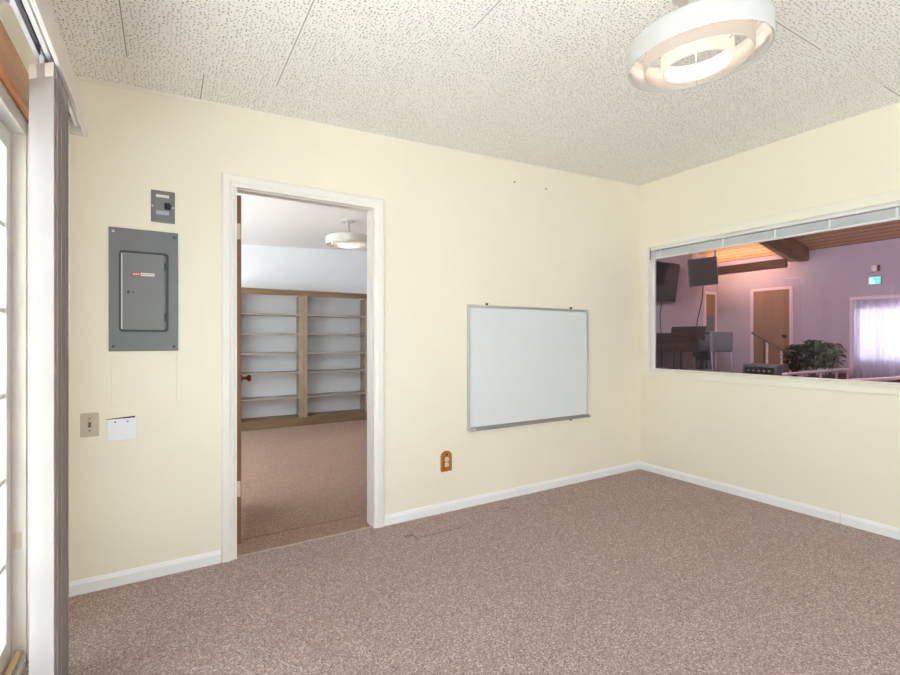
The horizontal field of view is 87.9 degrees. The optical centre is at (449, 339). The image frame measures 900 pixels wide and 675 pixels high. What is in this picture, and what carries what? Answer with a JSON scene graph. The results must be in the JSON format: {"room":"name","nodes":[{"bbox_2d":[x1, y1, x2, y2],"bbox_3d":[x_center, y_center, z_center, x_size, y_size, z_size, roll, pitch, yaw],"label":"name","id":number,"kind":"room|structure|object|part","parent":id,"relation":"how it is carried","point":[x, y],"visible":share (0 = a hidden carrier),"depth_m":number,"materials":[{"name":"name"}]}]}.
{"room":"empty office room","nodes":[
{"label":"empty office room","id":0,"kind":"room"},
{"bbox_2d":[0,4,37,123],"bbox_3d":[-0.632,-0.034,0.077,0.120,2.708,4.789,0,0,-31],"label":"wall","id":1,"kind":"structure","parent":0,"point":[8,18],"depth_m":1.61,"materials":[{"name":"beige paint"}]},
{"bbox_2d":[0,85,26,674],"bbox_3d":[-0.671,0.200,0.142,0.114,2.000,3.660,0,0,-31],"label":"door","id":2,"kind":"structure","parent":1,"relation":"in","point":[13,129],"depth_m":1.71,"materials":[{"name":"white"}]},
{"bbox_3d":[-1.298,0.210,1.170,0.036,1.920,1.229,0,0,-31],"label":"sash","id":3,"kind":"part","parent":2,"relation":"part of","materials":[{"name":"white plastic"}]},
{"bbox_2d":[4,650,22,674],"bbox_3d":[-1.289,1.151,1.228,0.025,0.025,1.138,0,0,-31],"label":"wooden dowel","id":4,"kind":"object","parent":2,"relation":"on","point":[11,667],"visible":1,"depth_m":1.65,"materials":[{"name":"brown wood"}]},
{"bbox_3d":[-1.587,0.740,1.712,0.022,0.060,0.004,0,0,-31],"label":"strike plate","id":5,"kind":"part","parent":2,"relation":"part of","materials":[{"name":"beige metal"}]},
{"bbox_2d":[0,20,28,122],"bbox_3d":[-0.601,-0.884,0.167,0.026,0.164,3.730,0,0,-31],"label":"trim","id":6,"kind":"structure","parent":1,"relation":"attached to","point":[13,73],"depth_m":1.52,"materials":[{"name":"orange wood"}]},
{"bbox_2d":[27,124,28,661],"bbox_3d":[-1.575,0.200,1.750,0.010,2.000,0.032,0,0,-31],"label":"trim","id":7,"kind":"structure","parent":1,"relation":"attached to","point":[27,124],"depth_m":1.74,"materials":[{"name":"white wood"}]},
{"bbox_2d":[0,0,87,674],"bbox_3d":[-0.528,0.127,0.179,0.161,2.134,4.055,0,0,-31],"label":"vertical blind","id":8,"kind":"object","parent":1,"relation":"attached to","point":[57,110],"visible":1,"depth_m":1.44,"materials":[{"name":"beige"}]},
{"bbox_3d":[-0.497,-0.892,0.192,0.040,0.040,4.005,0,0,-31],"label":"head rail","id":9,"kind":"part","parent":8,"relation":"part of","materials":[{"name":"white metal"}]},
{"bbox_3d":[-1.545,-0.420,1.893,0.005,0.920,0.005,0,0,36],"label":"bead chain","id":10,"kind":"part","parent":8,"relation":"part of","materials":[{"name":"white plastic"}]},
{"bbox_2d":[237,193,366,250],"bbox_3d":[-1.405,-1.368,4.958,4.758,0.311,4.129,0,0,-31],"label":"ceiling","id":11,"kind":"structure","parent":0,"point":[265,221],"depth_m":5.27,"materials":[{"name":"white paint"}]},
{"bbox_2d":[326,219,366,248],"bbox_3d":[-1.143,-1.169,5.252,0.497,0.358,0.494,0,0,-44],"label":"ceiling lamp","id":12,"kind":"object","parent":11,"relation":"attached to","point":[347,240],"visible":0.97,"depth_m":5.10,"materials":[{"name":"white"}]},
{"bbox_3d":[-1.148,-1.239,5.249,0.180,0.142,0.180,-3,2,-31],"label":"stem","id":13,"kind":"part","parent":12,"relation":"part of","materials":[{"name":"grey metal"}]},
{"bbox_2d":[241,244,366,299],"bbox_3d":[-2.410,-0.102,6.705,4.658,2.844,0.100,0,0,-31],"label":"wall","id":14,"kind":"structure","parent":0,"point":[267,267],"depth_m":6.81,"materials":[{"name":"white paint"}]},
{"bbox_2d":[69,79,638,581],"bbox_3d":[-0.071,-0.152,3.288,4.418,2.944,0.112,0,0,-31],"label":"wall","id":15,"kind":"structure","parent":0,"point":[459,231],"depth_m":2.98,"materials":[{"name":"beige paint"}]},
{"bbox_2d":[80,413,98,436],"bbox_3d":[-1.710,0.407,2.214,0.070,0.112,0.018,0,0,-31],"label":"light switch","id":16,"kind":"object","parent":15,"relation":"attached to","point":[89,422],"visible":1,"depth_m":2.21,"materials":[{"name":"beige plastic"}]},
{"bbox_2d":[106,416,135,441],"bbox_3d":[-1.607,0.437,2.283,0.122,0.116,0.010,0,0,-31],"label":"blank cover plate","id":17,"kind":"object","parent":15,"relation":"attached to","point":[122,428],"visible":1,"depth_m":2.28,"materials":[{"name":"white plastic"}]},
{"bbox_2d":[109,226,177,350],"bbox_3d":[-1.530,-0.243,2.338,0.290,0.604,0.052,0,0,-31],"label":"electrical panel","id":18,"kind":"object","parent":15,"relation":"attached to","point":[143,264],"visible":1,"depth_m":2.32,"materials":[{"name":"grey metal"}]},
{"bbox_3d":[-1.526,-0.235,2.323,0.179,0.377,0.008,0,0,-31],"label":"panel door","id":19,"kind":"part","parent":18,"relation":"part of","materials":[{"name":"grey metal"}]},
{"bbox_3d":[-1.523,-0.235,2.325,0.207,0.399,0.008,0,0,-31],"label":"door frame","id":20,"kind":"part","parent":18,"relation":"part of","materials":[{"name":"grey metal"}]},
{"bbox_2d":[69,550,220,596],"bbox_3d":[-1.527,1.167,2.328,0.692,0.066,0.013,0,0,-31],"label":"baseboard","id":21,"kind":"structure","parent":15,"relation":"attached to","point":[96,583],"depth_m":2.32,"materials":[{"name":"white paint"}]},
{"bbox_2d":[151,189,174,223],"bbox_3d":[-1.458,-0.672,2.371,0.104,0.161,0.052,0,0,-31],"label":"box","id":22,"kind":"object","parent":15,"relation":"attached to","point":[162,202],"visible":1,"depth_m":2.37,"materials":[{"name":"grey metal"}]},
{"bbox_3d":[-1.457,-0.674,2.368,0.070,0.124,0.005,0,0,-31],"label":"plate","id":23,"kind":"part","parent":22,"relation":"part of","materials":[{"name":"grey metal"}]},
{"bbox_2d":[164,203,170,209],"bbox_3d":[-1.432,-0.675,2.369,0.030,0.034,0.022,0,0,-31],"label":"switch","id":24,"kind":"object","parent":22,"relation":"attached to","point":[167,206],"depth_m":2.37,"materials":[{"name":"black plastic"}]},
{"bbox_2d":[237,195,251,543],"bbox_3d":[-1.368,0.174,3.011,0.175,1.992,0.784,0,0,-24],"label":"door","id":25,"kind":"structure","parent":15,"relation":"in","point":[240,377],"depth_m":2.66,"materials":[{"name":"brown wood"}]},
{"bbox_3d":[-1.496,0.275,3.295,0.175,0.064,0.064,0,0,-24],"label":"knob","id":26,"kind":"part","parent":25,"relation":"part of","materials":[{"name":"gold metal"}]},
{"bbox_2d":[241,515,359,539],"bbox_3d":[-0.953,1.198,2.969,0.796,0.003,0.006,0,0,-31],"label":"trim","id":27,"kind":"structure","parent":15,"relation":"attached to","point":[357,515],"depth_m":2.97,"materials":[{"name":"brown wood"}]},
{"bbox_2d":[222,172,383,562],"bbox_3d":[-0.855,0.152,2.800,0.940,2.096,0.130,0,0,-31],"label":"trim","id":28,"kind":"structure","parent":15,"relation":"attached to","point":[232,184],"depth_m":2.65,"materials":[{"name":"white paint"}]},
{"bbox_2d":[237,526,371,557],"bbox_3d":[-0.834,1.197,2.774,0.792,0.006,0.016,0,0,-31],"label":"trim","id":29,"kind":"structure","parent":15,"relation":"attached to","point":[369,526],"depth_m":2.75,"materials":[{"name":"brown wood"}]},
{"bbox_2d":[74,75,639,186],"bbox_3d":[-0.033,-1.321,3.244,4.198,0.204,0.003,0,0,-31],"label":"trim","id":30,"kind":"structure","parent":15,"relation":"attached to","point":[78,77],"depth_m":2.69,"materials":[{"name":"beige paint"}]},
{"bbox_2d":[441,451,451,471],"bbox_3d":[-0.025,0.848,3.242,0.086,0.143,0.014,0,0,-31],"label":"power outlet","id":31,"kind":"object","parent":15,"relation":"attached to","point":[446,456],"visible":1,"depth_m":3.23,"materials":[{"name":"orange wood"}]},
{"bbox_2d":[384,461,639,525],"bbox_3d":[0.669,1.167,3.665,2.560,0.066,0.013,0,0,-31],"label":"baseboard","id":32,"kind":"structure","parent":15,"relation":"attached to","point":[394,518],"depth_m":3.48,"materials":[{"name":"white paint"}]},
{"bbox_2d":[467,303,590,431],"bbox_3d":[0.656,0.204,3.644,1.236,0.939,0.036,0,0,-31],"label":"whiteboard","id":33,"kind":"object","parent":15,"relation":"attached to","point":[526,365],"visible":1,"depth_m":3.61,"materials":[{"name":"white plastic"}]},
{"bbox_2d":[470,414,590,430],"bbox_3d":[0.660,0.646,3.647,1.226,0.026,0.034,0,0,-31],"label":"marker tray","id":34,"kind":"object","parent":33,"relation":"on","point":[556,417],"depth_m":3.59,"materials":[{"name":"grey metal"}]},
{"bbox_2d":[21,420,899,674],"bbox_3d":[-0.087,1.260,2.891,4.858,0.120,9.030,0,0,-31],"label":"floor","id":35,"kind":"structure","parent":0,"point":[639,571],"depth_m":2.23,"materials":[{"name":"carpet"}]},
{"bbox_2d":[241,287,302,430],"bbox_3d":[-2.500,0.263,6.388,0.890,1.875,0.337,0,0,-31],"label":"bookcase","id":36,"kind":"object","parent":35,"relation":"on","point":[271,319],"visible":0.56,"depth_m":6.49,"materials":[{"name":"beige wood"}]},
{"bbox_3d":[-2.506,-0.336,6.398,0.848,0.024,0.296,0,0,-31],"label":"shelf","id":37,"kind":"part","parent":36,"relation":"part of","materials":[{"name":"beige wood"}]},
{"bbox_3d":[-2.506,-0.068,6.398,0.848,0.024,0.296,0,0,-31],"label":"shelf","id":38,"kind":"part","parent":36,"relation":"part of","materials":[{"name":"beige wood"}]},
{"bbox_3d":[-2.506,0.199,6.398,0.848,0.024,0.296,0,0,-31],"label":"shelf","id":39,"kind":"part","parent":36,"relation":"part of","materials":[{"name":"beige wood"}]},
{"bbox_3d":[-2.506,0.464,6.398,0.848,0.024,0.296,0,0,-31],"label":"shelf","id":40,"kind":"part","parent":36,"relation":"part of","materials":[{"name":"beige wood"}]},
{"bbox_3d":[-2.506,0.809,6.398,0.848,0.024,0.296,0,0,-31],"label":"shelf","id":41,"kind":"part","parent":36,"relation":"part of","materials":[{"name":"beige wood"}]},
{"bbox_3d":[-2.500,-0.637,6.388,0.888,0.075,0.337,0,0,-31],"label":"rail","id":42,"kind":"part","parent":36,"relation":"part of","materials":[{"name":"beige wood"}]},
{"bbox_3d":[-2.500,1.141,6.387,0.888,0.118,0.319,0,0,-31],"label":"board","id":43,"kind":"part","parent":36,"relation":"part of","materials":[{"name":"beige wood"}]},
{"bbox_3d":[-2.136,0.297,6.627,0.020,1.805,0.307,0,0,-31],"label":"panel","id":44,"kind":"part","parent":36,"relation":"part of","materials":[{"name":"beige wood"}]},
{"bbox_2d":[303,291,366,424],"bbox_3d":[-1.706,0.263,6.872,0.966,1.875,0.337,0,0,-31],"label":"bookcase","id":45,"kind":"object","parent":35,"relation":"on","point":[334,323],"visible":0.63,"depth_m":6.97,"materials":[{"name":"beige wood"}]},
{"bbox_3d":[-1.706,-0.637,6.872,0.964,0.075,0.337,0,0,-31],"label":"rail","id":46,"kind":"part","parent":45,"relation":"part of","materials":[{"name":"beige wood"}]},
{"bbox_3d":[-1.705,1.141,6.871,0.964,0.118,0.319,0,0,-31],"label":"board","id":47,"kind":"part","parent":45,"relation":"part of","materials":[{"name":"beige wood"}]},
{"bbox_3d":[-1.712,-0.336,6.882,0.924,0.024,0.296,0,0,-31],"label":"shelf","id":48,"kind":"part","parent":45,"relation":"part of","materials":[{"name":"beige wood"}]},
{"bbox_3d":[-1.712,-0.068,6.882,0.924,0.024,0.296,0,0,-31],"label":"shelf","id":49,"kind":"part","parent":45,"relation":"part of","materials":[{"name":"beige wood"}]},
{"bbox_3d":[-1.712,0.199,6.882,0.924,0.024,0.296,0,0,-31],"label":"shelf","id":50,"kind":"part","parent":45,"relation":"part of","materials":[{"name":"beige wood"}]},
{"bbox_3d":[-1.712,0.464,6.882,0.924,0.024,0.296,0,0,-31],"label":"shelf","id":51,"kind":"part","parent":45,"relation":"part of","materials":[{"name":"beige wood"}]},
{"bbox_3d":[-1.712,0.809,6.882,0.924,0.024,0.296,0,0,-31],"label":"shelf","id":52,"kind":"part","parent":45,"relation":"part of","materials":[{"name":"beige wood"}]},
{"bbox_3d":[-1.310,0.297,7.131,0.020,1.805,0.307,0,0,-31],"label":"panel","id":53,"kind":"part","parent":45,"relation":"part of","materials":[{"name":"beige wood"}]},
{"bbox_2d":[48,0,899,185],"bbox_3d":[1.161,-1.378,1.169,4.318,0.291,4.789,0,0,-31],"label":"ceiling","id":54,"kind":"structure","parent":0,"point":[543,83],"depth_m":2.27,"materials":[{"name":"tile"}]},
{"bbox_2d":[627,0,775,91],"bbox_3d":[0.938,-1.165,1.777,0.498,0.358,0.495,0,0,-43],"label":"ceiling lamp","id":55,"kind":"object","parent":54,"relation":"attached to","point":[697,26],"visible":1,"depth_m":1.68,"materials":[{"name":"white"}]},
{"bbox_2d":[656,246,716,369],"bbox_3d":[2.852,-0.325,7.485,4.942,3.290,0.100,0,0,-31],"label":"wall","id":56,"kind":"structure","parent":0,"point":[684,311],"depth_m":8.15,"materials":[{"name":"purple paint"}]},
{"bbox_2d":[660,301,661,366],"bbox_3d":[3.530,0.131,7.811,0.040,1.525,0.096,0,0,24],"label":"cable","id":57,"kind":"object","parent":56,"relation":"attached to","point":[661,301],"visible":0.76,"depth_m":7.83,"materials":[{"name":"black plastic"}]},
{"bbox_2d":[656,261,679,301],"bbox_3d":[3.348,-0.945,7.616,1.080,0.628,0.195,0,0,-31],"label":"television","id":58,"kind":"object","parent":56,"relation":"attached to","point":[667,274],"visible":0.48,"depth_m":7.69,"materials":[{"name":"black plastic"}]},
{"bbox_2d":[703,291,716,368],"bbox_3d":[4.795,0.015,8.598,0.415,1.770,0.023,0,0,-31],"label":"door","id":59,"kind":"structure","parent":56,"relation":"in","point":[709,298],"depth_m":8.60,"materials":[{"name":"beige wood"}]},
{"bbox_3d":[4.799,0.230,8.597,0.240,1.300,0.005,0,0,-31],"label":"panel","id":60,"kind":"part","parent":59,"relation":"part of","materials":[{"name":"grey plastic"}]},
{"bbox_2d":[718,258,787,274],"bbox_3d":[4.939,-1.202,7.905,0.060,0.140,1.351,0,0,-31],"label":"beam","id":61,"kind":"structure","parent":56,"relation":"attached to","point":[777,263],"depth_m":7.71,"materials":[{"name":"brown wood"}]},
{"bbox_2d":[639,102,899,527],"bbox_3d":[3.047,-0.152,2.317,0.100,2.944,4.789,0,0,-31],"label":"wall","id":62,"kind":"structure","parent":0,"point":[836,451],"depth_m":3.33,"materials":[{"name":"beige paint"}]},
{"bbox_2d":[640,462,899,539],"bbox_3d":[2.976,1.167,2.325,0.013,0.066,4.676,0,0,-31],"label":"baseboard","id":63,"kind":"structure","parent":62,"relation":"attached to","point":[795,506],"depth_m":3.31,"materials":[{"name":"white paint"}]},
{"bbox_2d":[641,190,899,395],"bbox_3d":[2.470,-0.278,3.247,0.120,1.230,2.543,0,0,-31],"label":"window","id":64,"kind":"structure","parent":62,"relation":"in","point":[647,265],"depth_m":3.57,"materials":[{"name":"white paint"}]},
{"bbox_3d":[2.470,0.306,3.247,0.120,0.062,2.543,0,0,-31],"label":"sill","id":65,"kind":"part","parent":64,"relation":"part of","materials":[{"name":"beige paint"}]},
{"bbox_2d":[650,202,899,366],"bbox_3d":[2.447,-0.285,3.243,0.035,1.080,2.370,0,0,-31],"label":"mini blind","id":66,"kind":"object","parent":64,"relation":"attached to","point":[893,214],"visible":1,"depth_m":3.33,"materials":[{"name":"white"}]},
{"bbox_3d":[2.449,-0.812,3.242,0.032,0.021,2.367,0,0,-31],"label":"head rail","id":67,"kind":"part","parent":66,"relation":"part of","materials":[{"name":"white metal"}]},
{"bbox_3d":[2.449,-0.730,3.242,0.028,0.015,2.363,0,0,-31],"label":"rail","id":68,"kind":"part","parent":66,"relation":"part of","materials":[{"name":"white metal"}]},
{"bbox_2d":[684,207,899,262],"bbox_3d":[4.922,-1.710,4.086,5.142,0.620,8.060,0,0,-31],"label":"ceiling","id":69,"kind":"structure","parent":0,"point":[891,229],"depth_m":6.96,"materials":[{"name":"brown wood"}]},
{"bbox_2d":[687,240,717,286],"bbox_3d":[3.996,-1.287,7.373,0.436,0.930,0.382,0,0,31],"label":"speaker","id":70,"kind":"object","parent":69,"relation":"hanging from","point":[701,271],"visible":0.81,"depth_m":7.22},
{"bbox_2d":[696,286,703,325],"bbox_3d":[4.037,-0.475,7.551,0.013,0.753,0.214,0,0,-5],"label":"cable","id":71,"kind":"object","parent":70,"relation":"hanging from","point":[703,286],"visible":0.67,"depth_m":7.52,"materials":[{"name":"black plastic"}]},
{"bbox_2d":[689,258,716,285],"bbox_3d":[3.911,-1.044,7.228,0.379,0.406,0.044,0,0,31],"label":"grille","id":72,"kind":"object","parent":70,"relation":"attached to","point":[702,271],"depth_m":7.22,"materials":[{"name":"grey fabric"}]},
{"bbox_2d":[745,233,795,261],"bbox_3d":[4.568,-1.595,7.014,2.499,0.650,0.090,0,0,-31],"label":"rafter","id":73,"kind":"object","parent":69,"relation":"attached to","point":[768,246],"visible":0.14,"depth_m":7.36,"materials":[{"name":"brown wood"}]},
{"bbox_2d":[752,228,808,261],"bbox_3d":[4.616,-1.582,6.821,2.380,0.676,0.150,0,0,-31],"label":"rafter","id":74,"kind":"object","parent":69,"relation":"attached to","point":[791,247],"visible":0.36,"depth_m":7.15,"materials":[{"name":"brown wood"}]},
{"bbox_2d":[717,238,899,378],"bbox_3d":[7.058,-0.090,5.445,0.120,2.820,7.960,0,0,-31],"label":"wall","id":75,"kind":"structure","parent":0,"point":[823,285],"depth_m":7.38,"materials":[{"name":"purple paint"}]},
{"bbox_2d":[750,286,792,375],"bbox_3d":[5.434,0.013,7.922,0.080,1.775,0.650,0,0,-31],"label":"door","id":76,"kind":"structure","parent":75,"relation":"in","point":[771,309],"depth_m":7.92,"materials":[{"name":"beige wood"}]},
{"bbox_2d":[849,294,899,377],"bbox_3d":[6.478,-0.025,6.345,0.114,1.210,1.640,0,0,-31],"label":"window","id":77,"kind":"structure","parent":75,"relation":"in","point":[895,294],"depth_m":7.00,"materials":[{"name":"white wood"}]},
{"bbox_2d":[849,296,899,378],"bbox_3d":[6.415,-0.001,6.306,0.046,1.202,1.620,0,0,-31],"label":"curtain","id":78,"kind":"object","parent":77,"relation":"hanging from","point":[875,321],"visible":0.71,"depth_m":6.73,"materials":[{"name":"white fabric"}]},
{"bbox_3d":[6.412,-0.590,6.304,0.019,0.019,1.620,0,0,-31],"label":"rod","id":79,"kind":"part","parent":78,"relation":"part of","materials":[{"name":"white plastic"}]},
{"bbox_2d":[870,265,879,272],"bbox_3d":[6.138,-1.017,6.741,0.104,0.106,0.090,0,0,-31],"label":"emergency light","id":80,"kind":"object","parent":75,"relation":"attached to","point":[874,268],"visible":1,"depth_m":6.72,"materials":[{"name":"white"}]},
{"bbox_2d":[869,276,881,284],"bbox_3d":[6.156,-0.850,6.757,0.058,0.110,0.140,0,0,-31],"label":"exit sign","id":81,"kind":"object","parent":75,"relation":"attached to","point":[878,279],"visible":1,"depth_m":6.73,"materials":[{"name":"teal plastic"}]},
{"bbox_3d":[4.965,1.260,4.112,5.042,0.120,8.060,0,0,-31],"label":"floor","id":82,"kind":"structure","parent":0,"visible":0},
{"bbox_2d":[846,376,899,382],"bbox_3d":[4.702,0.797,4.657,2.310,0.805,0.570,0,0,-23],"label":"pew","id":83,"kind":"object","parent":82,"relation":"on","point":[893,378],"visible":0.09,"depth_m":4.75,"materials":[{"name":"wood"}]},
{"bbox_2d":[880,380,899,382],"bbox_3d":[4.611,0.603,4.873,2.250,0.355,0.070,0,0,-23],"label":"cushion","id":84,"kind":"object","parent":83,"relation":"on","point":[898,381],"depth_m":4.80,"materials":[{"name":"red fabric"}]},
{"bbox_3d":[4.300,1.050,6.927,3.050,0.300,2.360,0,0,-31],"label":"trim","id":85,"kind":"structure","parent":82,"relation":"on","visible":0},
{"bbox_2d":[656,366,676,368],"bbox_3d":[2.914,0.650,6.750,0.320,0.500,0.600,0,0,-31],"label":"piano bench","id":86,"kind":"object","parent":85,"relation":"on","point":[656,366],"visible":0.09,"depth_m":6.59,"materials":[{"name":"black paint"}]},
{"bbox_2d":[656,326,710,369],"bbox_3d":[3.888,0.355,7.343,1.760,1.090,1.120,0,0,-31],"label":"grand piano","id":87,"kind":"object","parent":85,"relation":"on","point":[696,339],"visible":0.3,"depth_m":6.75,"materials":[{"name":"black paint"}]},
{"bbox_3d":[4.042,-0.084,7.437,1.400,0.024,1.120,0,0,-31],"label":"lid","id":88,"kind":"part","parent":87,"relation":"part of","materials":[{"name":"black paint"}]},
{"bbox_3d":[4.259,0.535,8.003,0.130,0.730,0.130,0,0,-31],"label":"leg","id":89,"kind":"part","parent":87,"relation":"part of","materials":[{"name":"black paint"}]},
{"bbox_3d":[3.618,0.535,6.652,0.130,0.730,0.130,0,0,-31],"label":"leg","id":90,"kind":"part","parent":87,"relation":"part of","materials":[{"name":"black paint"}]},
{"bbox_2d":[688,331,733,372],"bbox_3d":[3.454,0.400,6.213,0.420,1.001,0.442,0,0,-23],"label":"padded chair","id":91,"kind":"object","parent":85,"relation":"on","point":[720,341],"visible":0.49,"depth_m":6.04,"materials":[{"name":"grey fabric"}]},
{"bbox_3d":[3.454,0.440,6.213,0.420,0.060,0.420,0,0,-23],"label":"seat","id":92,"kind":"part","parent":91,"relation":"part of","materials":[{"name":"grey plastic"}]},
{"bbox_3d":[3.359,0.500,5.967,0.022,0.801,0.067,0,0,-23],"label":"leg","id":93,"kind":"part","parent":91,"relation":"part of","materials":[{"name":"silver metal"}]},
{"bbox_3d":[3.522,0.033,6.057,0.400,0.265,0.050,0,0,-23],"label":"backrest","id":94,"kind":"part","parent":91,"relation":"part of","materials":[{"name":"grey fabric"}]},
{"bbox_3d":[3.698,0.500,6.114,0.022,0.801,0.067,0,0,-23],"label":"leg","id":95,"kind":"part","parent":91,"relation":"part of","materials":[{"name":"silver metal"}]},
{"bbox_2d":[743,363,787,375],"bbox_3d":[3.993,0.608,5.920,0.322,0.585,0.400,0,0,-31],"label":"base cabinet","id":96,"kind":"object","parent":85,"relation":"on","point":[748,368],"visible":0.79,"depth_m":5.81,"materials":[{"name":"grey"}]},
{"bbox_3d":[3.872,0.395,5.847,0.008,0.090,0.340,0,0,-31],"label":"control panel","id":97,"kind":"part","parent":96,"relation":"part of","materials":[{"name":"black plastic"}]},
{"bbox_2d":[751,332,793,375],"bbox_3d":[5.256,0.388,7.615,0.035,1.025,0.639,0,0,-31],"label":"stair railing","id":98,"kind":"object","parent":85,"relation":"on","point":[752,333],"visible":0.42,"depth_m":7.71,"materials":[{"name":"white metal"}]},
{"bbox_3d":[5.256,0.083,7.615,0.035,0.415,0.639,0,0,-31],"label":"handrail","id":99,"kind":"part","parent":98,"relation":"part of","materials":[{"name":"brown metal"}]},
{"bbox_2d":[781,339,846,376],"bbox_3d":[5.075,0.449,6.531,0.482,0.903,0.783,0,0,-31],"label":"plant","id":100,"kind":"object","parent":85,"relation":"on","point":[818,347],"visible":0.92,"depth_m":6.50,"materials":[{"name":"green plant"}]},
{"bbox_2d":[782,368,849,378],"bbox_3d":[4.580,0.644,5.803,1.740,0.512,0.060,0,0,-31],"label":"rail","id":101,"kind":"object","parent":85,"relation":"on","point":[835,375],"visible":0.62,"depth_m":5.91,"materials":[{"name":"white wood"}]},
{"bbox_3d":[4.580,0.402,5.803,1.740,0.027,0.060,0,0,-31],"label":"rail","id":102,"kind":"part","parent":101,"relation":"part of","materials":[{"name":"pink wood"}]},
{"bbox_3d":[4.798,0.660,5.936,0.426,0.420,0.014,0,0,-31],"label":"infill panel","id":103,"kind":"part","parent":101,"relation":"part of","materials":[{"name":"red"}]},
{"bbox_3d":[4.998,0.657,6.058,0.044,0.485,0.044,0,0,-31],"label":"post","id":104,"kind":"part","parent":101,"relation":"part of","materials":[{"name":"pink wood"}]},
{"bbox_3d":[5.148,0.660,6.149,0.306,0.420,0.014,0,0,-31],"label":"infill panel","id":105,"kind":"part","parent":101,"relation":"part of","materials":[{"name":"red"}]},
{"bbox_3d":[5.297,0.657,6.240,0.044,0.485,0.044,0,0,-31],"label":"post","id":106,"kind":"part","parent":101,"relation":"part of","materials":[{"name":"pink wood"}]}
]}

